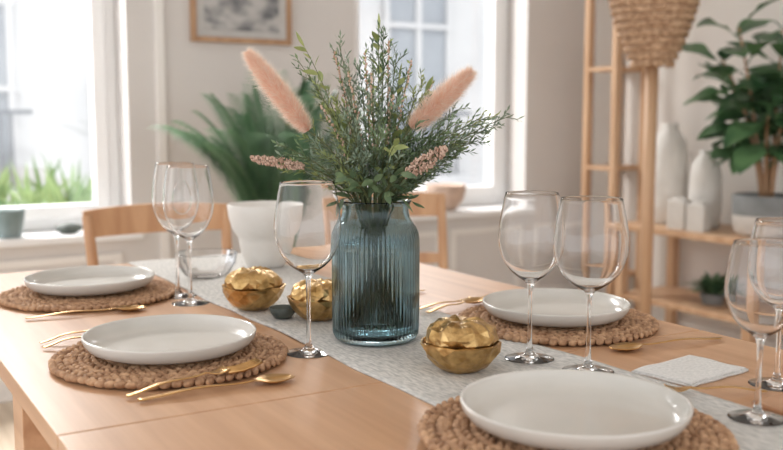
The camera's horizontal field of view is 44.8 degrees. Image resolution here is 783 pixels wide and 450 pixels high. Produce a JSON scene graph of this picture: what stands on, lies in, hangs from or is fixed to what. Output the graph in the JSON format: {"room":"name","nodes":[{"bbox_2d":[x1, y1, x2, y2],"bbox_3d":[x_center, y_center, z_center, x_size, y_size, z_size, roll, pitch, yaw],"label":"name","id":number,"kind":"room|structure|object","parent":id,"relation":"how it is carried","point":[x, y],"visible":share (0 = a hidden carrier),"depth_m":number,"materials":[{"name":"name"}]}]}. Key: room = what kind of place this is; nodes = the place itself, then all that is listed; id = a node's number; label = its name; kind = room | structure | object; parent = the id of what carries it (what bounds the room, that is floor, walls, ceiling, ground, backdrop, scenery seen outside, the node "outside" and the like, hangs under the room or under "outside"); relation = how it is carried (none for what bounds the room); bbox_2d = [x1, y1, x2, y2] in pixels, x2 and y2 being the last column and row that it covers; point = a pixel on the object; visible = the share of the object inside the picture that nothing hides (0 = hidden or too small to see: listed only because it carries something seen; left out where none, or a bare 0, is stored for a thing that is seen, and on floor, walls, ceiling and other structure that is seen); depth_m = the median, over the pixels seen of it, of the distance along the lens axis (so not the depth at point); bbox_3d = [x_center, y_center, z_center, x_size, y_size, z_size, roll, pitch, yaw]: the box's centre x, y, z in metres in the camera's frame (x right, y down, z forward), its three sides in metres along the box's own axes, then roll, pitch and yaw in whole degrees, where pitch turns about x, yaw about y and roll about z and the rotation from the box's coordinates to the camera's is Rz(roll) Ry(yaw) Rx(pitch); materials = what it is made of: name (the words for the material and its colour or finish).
{"room":"dining room","nodes":[
{"label":"dining room","id":0,"kind":"room"},
{"bbox_2d":[0,401,14,449],"bbox_3d":[0.217,1.037,1.169,6.250,0.100,6.770,-4,7,-31],"label":"floor","id":1,"kind":"structure","parent":0,"point":[7,441],"depth_m":3.44,"materials":[{"name":"brown wood"}]},
{"bbox_2d":[82,203,231,265],"bbox_3d":[-0.600,0.382,2.747,0.455,0.854,0.516,-4,7,-31],"label":"dining chair","id":2,"kind":"object","parent":1,"relation":"on","point":[135,218],"visible":0.17,"depth_m":2.85,"materials":[{"name":"brown wood"}]},
{"bbox_2d":[146,70,367,201],"bbox_3d":[-0.476,0.060,3.662,0.932,1.288,0.575,-4,8,-35],"label":"potted palm","id":3,"kind":"object","parent":1,"relation":"on","point":[250,138],"visible":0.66,"depth_m":3.54,"materials":[{"name":"foliage"},{"name":"clay"},{"name":"soil"}]},
{"bbox_2d":[0,259,782,449],"bbox_3d":[-0.005,0.569,1.534,1.066,0.750,2.210,-4,7,-31],"label":"dining table","id":4,"kind":"object","parent":1,"relation":"on","point":[328,404],"visible":0.4,"depth_m":1.26,"materials":[{"name":"brown wood"}]},
{"bbox_2d":[43,336,80,347],"bbox_3d":[-0.479,0.176,1.520,0.152,0.025,0.026,-3,7,-25],"label":"fork","id":5,"kind":"object","parent":4,"relation":"on","point":[61,340],"visible":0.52,"depth_m":1.50,"materials":[{"name":"gold metal"}]},
{"bbox_2d":[39,329,88,343],"bbox_3d":[-0.491,0.172,1.556,0.164,0.024,0.026,-4,7,-29],"label":"fork","id":6,"kind":"object","parent":4,"relation":"on","point":[60,335],"visible":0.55,"depth_m":1.53,"materials":[{"name":"gold metal"}]},
{"bbox_2d":[25,305,146,318],"bbox_3d":[-0.562,0.161,1.754,0.216,0.010,0.041,-3,7,-27],"label":"spoon","id":7,"kind":"object","parent":4,"relation":"on","point":[124,307],"visible":1,"depth_m":1.77,"materials":[{"name":"gold metal"}]},
{"bbox_2d":[0,279,175,311],"bbox_3d":[-0.616,0.139,1.938,0.349,0.013,0.349,4,7,31],"label":"woven placemat","id":8,"kind":"object","parent":4,"relation":"on","point":[22,298],"visible":0.53,"depth_m":1.85,"materials":[{"name":"brown wicker"}]},
{"bbox_2d":[23,265,154,295],"bbox_3d":[-0.618,0.117,1.950,0.256,0.029,0.256,-4,7,-31],"label":"dinner plate","id":9,"kind":"object","parent":8,"relation":"on","point":[99,279],"visible":1,"depth_m":1.99,"materials":[{"name":"white ceramic"}]},
{"bbox_2d":[48,332,287,389],"bbox_3d":[-0.332,0.195,1.432,0.349,0.013,0.349,-6,9,-43],"label":"woven placemat","id":10,"kind":"object","parent":4,"relation":"on","point":[75,364],"visible":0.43,"depth_m":1.34,"materials":[{"name":"brown wicker"}]},
{"bbox_2d":[81,314,255,364],"bbox_3d":[-0.333,0.174,1.433,0.256,0.029,0.256,0,6,2],"label":"dinner plate","id":11,"kind":"object","parent":10,"relation":"on","point":[168,339],"visible":1,"depth_m":1.47,"materials":[{"name":"white ceramic"}]},
{"bbox_2d":[152,162,195,298],"bbox_3d":[-0.436,0.010,1.928,0.095,0.272,0.095,-4,7,-31],"label":"wine glass","id":12,"kind":"object","parent":4,"relation":"on","point":[160,168],"visible":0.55,"depth_m":1.90,"materials":[{"name":"clear glass"}]},
{"bbox_2d":[163,165,213,306],"bbox_3d":[-0.395,0.019,1.853,0.097,0.270,0.097,-4,7,-31],"label":"wine glass","id":13,"kind":"object","parent":4,"relation":"on","point":[188,200],"visible":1,"depth_m":1.81,"materials":[{"name":"clear glass"}]},
{"bbox_2d":[125,358,262,396],"bbox_3d":[-0.262,0.204,1.275,0.190,0.024,0.027,-4,8,-34],"label":"fork","id":14,"kind":"object","parent":4,"relation":"on","point":[255,362],"visible":1,"depth_m":1.29,"materials":[{"name":"gold metal"}]},
{"bbox_2d":[137,373,294,400],"bbox_3d":[-0.230,0.215,1.263,0.215,0.010,0.041,-4,7,-30],"label":"spoon","id":15,"kind":"object","parent":4,"relation":"on","point":[266,378],"visible":1,"depth_m":1.28,"materials":[{"name":"gold metal"}]},
{"bbox_2d":[274,180,340,357],"bbox_3d":[-0.128,0.066,1.456,0.103,0.265,0.103,-6,9,-43],"label":"wine glass","id":16,"kind":"object","parent":4,"relation":"on","point":[307,217],"visible":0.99,"depth_m":1.41,"materials":[{"name":"clear glass"}]},
{"bbox_2d":[419,294,487,309],"bbox_3d":[0.121,0.148,1.815,0.201,0.012,0.026,-5,8,-39],"label":"fork","id":17,"kind":"object","parent":4,"relation":"on","point":[432,304],"visible":0.54,"depth_m":1.79,"materials":[{"name":"gold metal"}]},
{"bbox_2d":[128,253,782,449],"bbox_3d":[0.048,0.190,1.524,0.333,0.005,2.210,-4,7,-31],"label":"table runner","id":18,"kind":"object","parent":4,"relation":"on","point":[406,367],"visible":0.3,"depth_m":1.42,"materials":[{"name":"fabric"}]},
{"bbox_2d":[175,248,236,279],"bbox_3d":[-0.418,0.090,2.146,0.139,0.057,0.139,-4,7,-31],"label":"glass dish","id":19,"kind":"object","parent":18,"relation":"on","point":[221,270],"visible":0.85,"depth_m":2.18,"materials":[{"name":"clear glass"}]},
{"bbox_2d":[222,266,285,310],"bbox_3d":[-0.260,0.118,1.791,0.122,0.078,0.117,6,9,41],"label":"bowl","id":20,"kind":"object","parent":18,"relation":"on","point":[255,288],"visible":1,"depth_m":1.75,"materials":[{"name":"gold metal"}]},
{"bbox_2d":[227,201,285,268],"bbox_3d":[-0.305,0.025,2.301,0.182,0.152,0.182,-4,7,-31],"label":"plant pot","id":21,"kind":"object","parent":18,"relation":"on","point":[252,222],"visible":0.66,"depth_m":2.24,"materials":[{"name":"white ceramic"}]},
{"bbox_2d":[269,304,294,318],"bbox_3d":[-0.196,0.157,1.713,0.049,0.018,0.049,-4,7,-31],"label":"dish","id":22,"kind":"object","parent":18,"relation":"on","point":[283,311],"visible":0.9,"depth_m":1.70,"materials":[{"name":"ceramic"}]},
{"bbox_2d":[287,278,331,320],"bbox_3d":[-0.132,0.132,1.695,0.110,0.071,0.110,4,8,34],"label":"bowl","id":23,"kind":"object","parent":18,"relation":"on","point":[320,290],"visible":0.68,"depth_m":1.66,"materials":[{"name":"gold metal"}]},
{"bbox_2d":[332,197,419,345],"bbox_3d":[-0.026,0.072,1.540,0.142,0.226,0.142,2,7,21],"label":"glass vase","id":24,"kind":"object","parent":18,"relation":"on","point":[376,260],"visible":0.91,"depth_m":1.48,"materials":[{"name":"glass"}]},
{"bbox_2d":[240,13,523,211],"bbox_3d":[-0.012,-0.084,1.494,0.457,0.503,0.230,0,6,0],"label":"flower bouquet","id":25,"kind":"object","parent":24,"relation":"in","point":[399,173],"visible":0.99,"depth_m":1.48,"materials":[{"name":"green plant"}]},
{"bbox_2d":[426,297,483,312],"bbox_3d":[0.121,0.149,1.770,0.149,0.011,0.041,-5,8,-39],"label":"spoon","id":26,"kind":"object","parent":18,"relation":"on","point":[472,300],"visible":0.93,"depth_m":1.78,"materials":[{"name":"gold metal"}]},
{"bbox_2d":[420,314,501,373],"bbox_3d":[0.098,0.169,1.353,0.116,0.075,0.118,0,6,-4],"label":"bowl","id":27,"kind":"object","parent":18,"relation":"on","point":[455,344],"visible":1,"depth_m":1.31,"materials":[{"name":"gold metal"}]},
{"bbox_2d":[498,191,559,364],"bbox_3d":[0.206,0.076,1.403,0.097,0.248,0.097,-1,6,-7],"label":"wine glass","id":28,"kind":"object","parent":18,"relation":"on","point":[527,218],"visible":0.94,"depth_m":1.36,"materials":[{"name":"clear glass"}]},
{"bbox_2d":[417,395,739,449],"bbox_3d":[0.204,0.231,1.067,0.349,0.013,0.349,-1,7,-12],"label":"woven placemat","id":29,"kind":"object","parent":18,"relation":"on","point":[446,426],"visible":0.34,"depth_m":1.04,"materials":[{"name":"brown wicker"}]},
{"bbox_2d":[460,369,693,449],"bbox_3d":[0.205,0.210,1.070,0.256,0.029,0.256,-3,7,-23],"label":"dinner plate","id":30,"kind":"object","parent":29,"relation":"on","point":[552,409],"visible":1,"depth_m":1.09,"materials":[{"name":"white ceramic"}]},
{"bbox_2d":[553,196,629,372],"bbox_3d":[0.278,0.085,1.331,0.105,0.246,0.105,3,7,26],"label":"wine glass","id":31,"kind":"object","parent":18,"relation":"on","point":[591,242],"visible":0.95,"depth_m":1.29,"materials":[{"name":"clear glass"}]},
{"bbox_2d":[724,238,782,426],"bbox_3d":[0.437,0.125,1.123,0.085,0.212,0.085,6,9,43],"label":"wine glass","id":32,"kind":"object","parent":18,"relation":"on","point":[753,286],"visible":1,"depth_m":1.09,"materials":[{"name":"clear glass"}]},
{"bbox_2d":[458,305,658,345],"bbox_3d":[0.291,0.168,1.677,0.349,0.013,0.349,-3,7,-28],"label":"woven placemat","id":33,"kind":"object","parent":4,"relation":"on","point":[634,325],"visible":0.38,"depth_m":1.57,"materials":[{"name":"brown wicker"}]},
{"bbox_2d":[482,288,630,327],"bbox_3d":[0.289,0.148,1.672,0.256,0.029,0.256,4,8,34],"label":"dinner plate","id":34,"kind":"object","parent":33,"relation":"on","point":[551,307],"visible":0.91,"depth_m":1.71,"materials":[{"name":"white ceramic"}]},
{"bbox_2d":[609,337,721,350],"bbox_3d":[0.439,0.188,1.513,0.213,0.010,0.040,-3,7,-22],"label":"spoon","id":35,"kind":"object","parent":4,"relation":"on","point":[623,346],"visible":1,"depth_m":1.50,"materials":[{"name":"gold metal"}]},
{"bbox_2d":[631,355,748,386],"bbox_3d":[0.427,0.207,1.359,0.142,0.006,0.102,-5,8,-38],"label":"folded napkin","id":36,"kind":"object","parent":4,"relation":"on","point":[688,370],"visible":0.99,"depth_m":1.35,"materials":[{"name":"fabric"}]},
{"bbox_2d":[664,384,767,391],"bbox_3d":[0.401,0.213,1.237,0.186,0.013,0.026,-1,6,-6],"label":"fork","id":37,"kind":"object","parent":4,"relation":"on","point":[678,389],"visible":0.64,"depth_m":1.24,"materials":[{"name":"gold metal"}]},
{"bbox_2d":[748,217,782,391],"bbox_3d":[0.525,0.105,1.282,0.089,0.226,0.089,0,6,-1],"label":"wine glass","id":38,"kind":"object","parent":4,"relation":"on","point":[764,227],"visible":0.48,"depth_m":1.28,"materials":[{"name":"clear glass"}]},
{"bbox_2d":[752,394,782,414],"bbox_3d":[0.574,0.227,1.174,0.180,0.007,0.166,-4,7,-31],"label":"wooden board","id":39,"kind":"object","parent":4,"relation":"on","point":[772,403],"visible":0.96,"depth_m":1.18,"materials":[{"name":"brown wood"}]},
{"bbox_2d":[338,192,447,269],"bbox_3d":[0.066,0.334,3.179,0.455,0.854,0.516,-3,7,-24],"label":"dining chair","id":40,"kind":"object","parent":1,"relation":"on","point":[434,204],"visible":0.12,"depth_m":3.39,"materials":[{"name":"brown wood"}]},
{"bbox_2d":[579,0,644,310],"bbox_3d":[1.152,-0.585,4.878,0.235,2.300,0.235,-4,7,-31],"label":"rack","id":41,"kind":"object","parent":1,"relation":"on","point":[616,70],"visible":0.43,"depth_m":4.85,"materials":[{"name":"brown wood"}]},
{"bbox_2d":[608,0,699,314],"bbox_3d":[1.095,-0.248,4.039,0.389,1.816,0.389,-4,7,-31],"label":"light","id":42,"kind":"object","parent":1,"relation":"on","point":[652,33],"visible":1,"depth_m":3.92,"materials":[{"name":"brown wicker"}]},
{"bbox_2d":[615,220,782,342],"bbox_3d":[1.630,0.358,4.001,0.410,0.620,1.570,-4,7,-31],"label":"shelf","id":43,"kind":"object","parent":1,"relation":"on","point":[674,298],"visible":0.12,"depth_m":4.36,"materials":[{"name":"brown wood"}]},
{"bbox_2d":[654,123,688,224],"bbox_3d":[1.305,-0.242,4.470,0.183,0.470,0.183,-4,7,-31],"label":"ceramic vase","id":44,"kind":"object","parent":43,"relation":"on","point":[672,157],"visible":0.77,"depth_m":4.40,"materials":[{"name":"white ceramic"}]},
{"bbox_2d":[667,197,691,229],"bbox_3d":[1.290,-0.054,4.261,0.080,0.142,0.080,6,9,42],"label":"candle holder","id":45,"kind":"object","parent":43,"relation":"on","point":[676,207],"visible":0.96,"depth_m":4.23,"materials":[{"name":"white ceramic"}]},
{"bbox_2d":[686,201,710,232],"bbox_3d":[1.347,-0.038,4.167,0.080,0.132,0.080,6,9,42],"label":"candle holder","id":46,"kind":"object","parent":43,"relation":"on","point":[698,213],"visible":1,"depth_m":4.14,"materials":[{"name":"white ceramic"}]},
{"bbox_2d":[678,270,725,305],"bbox_3d":[1.440,0.283,4.248,0.292,0.145,0.290,0,6,-1],"label":"potted fern","id":47,"kind":"object","parent":43,"relation":"on","point":[712,293],"visible":0.84,"depth_m":4.22,"materials":[{"name":"plant"}]},
{"bbox_2d":[688,150,722,228],"bbox_3d":[1.418,-0.162,4.291,0.146,0.350,0.146,-4,7,-31],"label":"ceramic vase","id":48,"kind":"object","parent":43,"relation":"on","point":[705,181],"visible":0.64,"depth_m":4.23,"materials":[{"name":"white ceramic"}]},
{"bbox_2d":[681,0,782,237],"bbox_3d":[1.515,-0.436,3.899,0.508,0.981,0.819,-4,7,-31],"label":"leaf plant","id":49,"kind":"object","parent":43,"relation":"on","point":[760,93],"visible":0.99,"depth_m":3.91,"materials":[{"name":"plant"}]},
{"bbox_2d":[0,0,596,288],"bbox_3d":[-1.376,-0.695,3.839,6.050,2.750,0.250,-4,7,-31],"label":"wall","id":50,"kind":"structure","parent":0,"point":[546,38],"depth_m":4.28,"materials":[{"name":"paint"}]},
{"bbox_2d":[0,378,12,402],"bbox_3d":[-1.393,0.630,3.819,5.850,0.120,0.018,-4,7,-31],"label":"baseboard","id":51,"kind":"structure","parent":50,"relation":"attached to","point":[6,395],"depth_m":3.73,"materials":[{"name":"paint"}]},
{"bbox_2d":[0,0,119,231],"bbox_3d":[-1.839,-0.796,3.621,1.546,1.700,0.095,-4,7,-31],"label":"frame","id":52,"kind":"object","parent":50,"relation":"attached to","point":[99,13],"visible":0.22,"depth_m":3.98,"materials":[{"name":"paint"}]},
{"bbox_2d":[0,229,143,247],"bbox_3d":[-1.788,0.072,3.634,1.606,0.030,0.320,-4,7,-31],"label":"trim","id":53,"kind":"structure","parent":50,"relation":"attached to","point":[35,238],"depth_m":3.75,"materials":[{"name":"paint"}]},
{"bbox_2d":[0,208,24,238],"bbox_3d":[-1.493,-0.006,3.710,0.122,0.110,0.122,-4,7,-31],"label":"plant pot","id":54,"kind":"object","parent":53,"relation":"on","point":[11,219],"visible":1,"depth_m":3.67,"materials":[{"name":"ceramic"}]},
{"bbox_2d":[55,223,82,233],"bbox_3d":[-1.300,0.013,3.829,0.110,0.044,0.070,-4,7,-31],"label":"pebble","id":55,"kind":"object","parent":53,"relation":"on","point":[66,228],"visible":1,"depth_m":3.81,"materials":[{"name":"stone"}]},
{"bbox_2d":[153,0,169,259],"bbox_3d":[-0.960,-0.765,3.924,0.040,2.630,0.020,-4,7,-31],"label":"trim","id":56,"kind":"structure","parent":50,"relation":"attached to","point":[158,6],"depth_m":3.94,"materials":[{"name":"paint"}]},
{"bbox_2d":[189,0,291,45],"bbox_3d":[-0.644,-1.056,4.077,0.460,0.545,0.025,-4,7,-31],"label":"framed picture","id":57,"kind":"object","parent":50,"relation":"attached to","point":[266,22],"visible":1,"depth_m":4.09,"materials":[{"name":"brown wood"}]},
{"bbox_2d":[0,226,577,288],"bbox_3d":[-0.602,0.269,4.261,3.900,0.380,0.012,-4,7,-31],"label":"trim","id":58,"kind":"structure","parent":50,"relation":"attached to","point":[117,257],"depth_m":3.93,"materials":[{"name":"paint"}]},
{"bbox_2d":[354,0,507,206],"bbox_3d":[0.169,-0.930,4.820,1.019,1.700,0.095,-4,7,-31],"label":"frame","id":59,"kind":"object","parent":50,"relation":"attached to","point":[493,191],"visible":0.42,"depth_m":5.04,"materials":[{"name":"paint"}]},
{"bbox_2d":[410,204,502,220],"bbox_3d":[0.220,-0.061,4.833,1.079,0.030,0.320,-4,7,-31],"label":"windowsill","id":60,"kind":"structure","parent":50,"relation":"attached to","point":[486,210],"depth_m":4.78,"materials":[{"name":"paint"}]},
{"bbox_2d":[425,183,466,210],"bbox_3d":[0.275,-0.139,4.799,0.210,0.132,0.210,-4,7,-31],"label":"clay bowl","id":61,"kind":"object","parent":60,"relation":"on","point":[454,192],"visible":0.62,"depth_m":4.72,"materials":[{"name":"beige ceramic"}]},
{"bbox_2d":[592,0,782,341],"bbox_3d":[2.874,-0.540,2.452,0.200,2.750,6.520,-4,7,-31],"label":"wall","id":62,"kind":"structure","parent":0,"point":[676,86],"depth_m":4.66,"materials":[{"name":"paint"}]},
{"bbox_2d":[630,307,782,349],"bbox_3d":[2.786,0.774,2.534,0.018,0.120,6.500,-4,7,-31],"label":"baseboard","id":63,"kind":"structure","parent":62,"relation":"attached to","point":[684,322],"depth_m":4.58,"materials":[{"name":"paint"}]},
{"label":"outside","id":64,"kind":"structure","parent":0,"visible":0},
{"bbox_2d":[0,0,486,205],"bbox_3d":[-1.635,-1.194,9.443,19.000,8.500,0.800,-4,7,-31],"label":"window","id":65,"kind":"structure","parent":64,"point":[45,106],"depth_m":8.70,"materials":[{"name":"glass"}]},
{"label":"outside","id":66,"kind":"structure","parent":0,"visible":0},
{"bbox_2d":[0,149,92,206],"bbox_3d":[-1.491,-0.054,4.568,1.865,0.714,0.450,-4,7,-31],"label":"grass","id":67,"kind":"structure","parent":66,"point":[50,193],"depth_m":4.45,"materials":[{"name":"green plant"}]}
]}

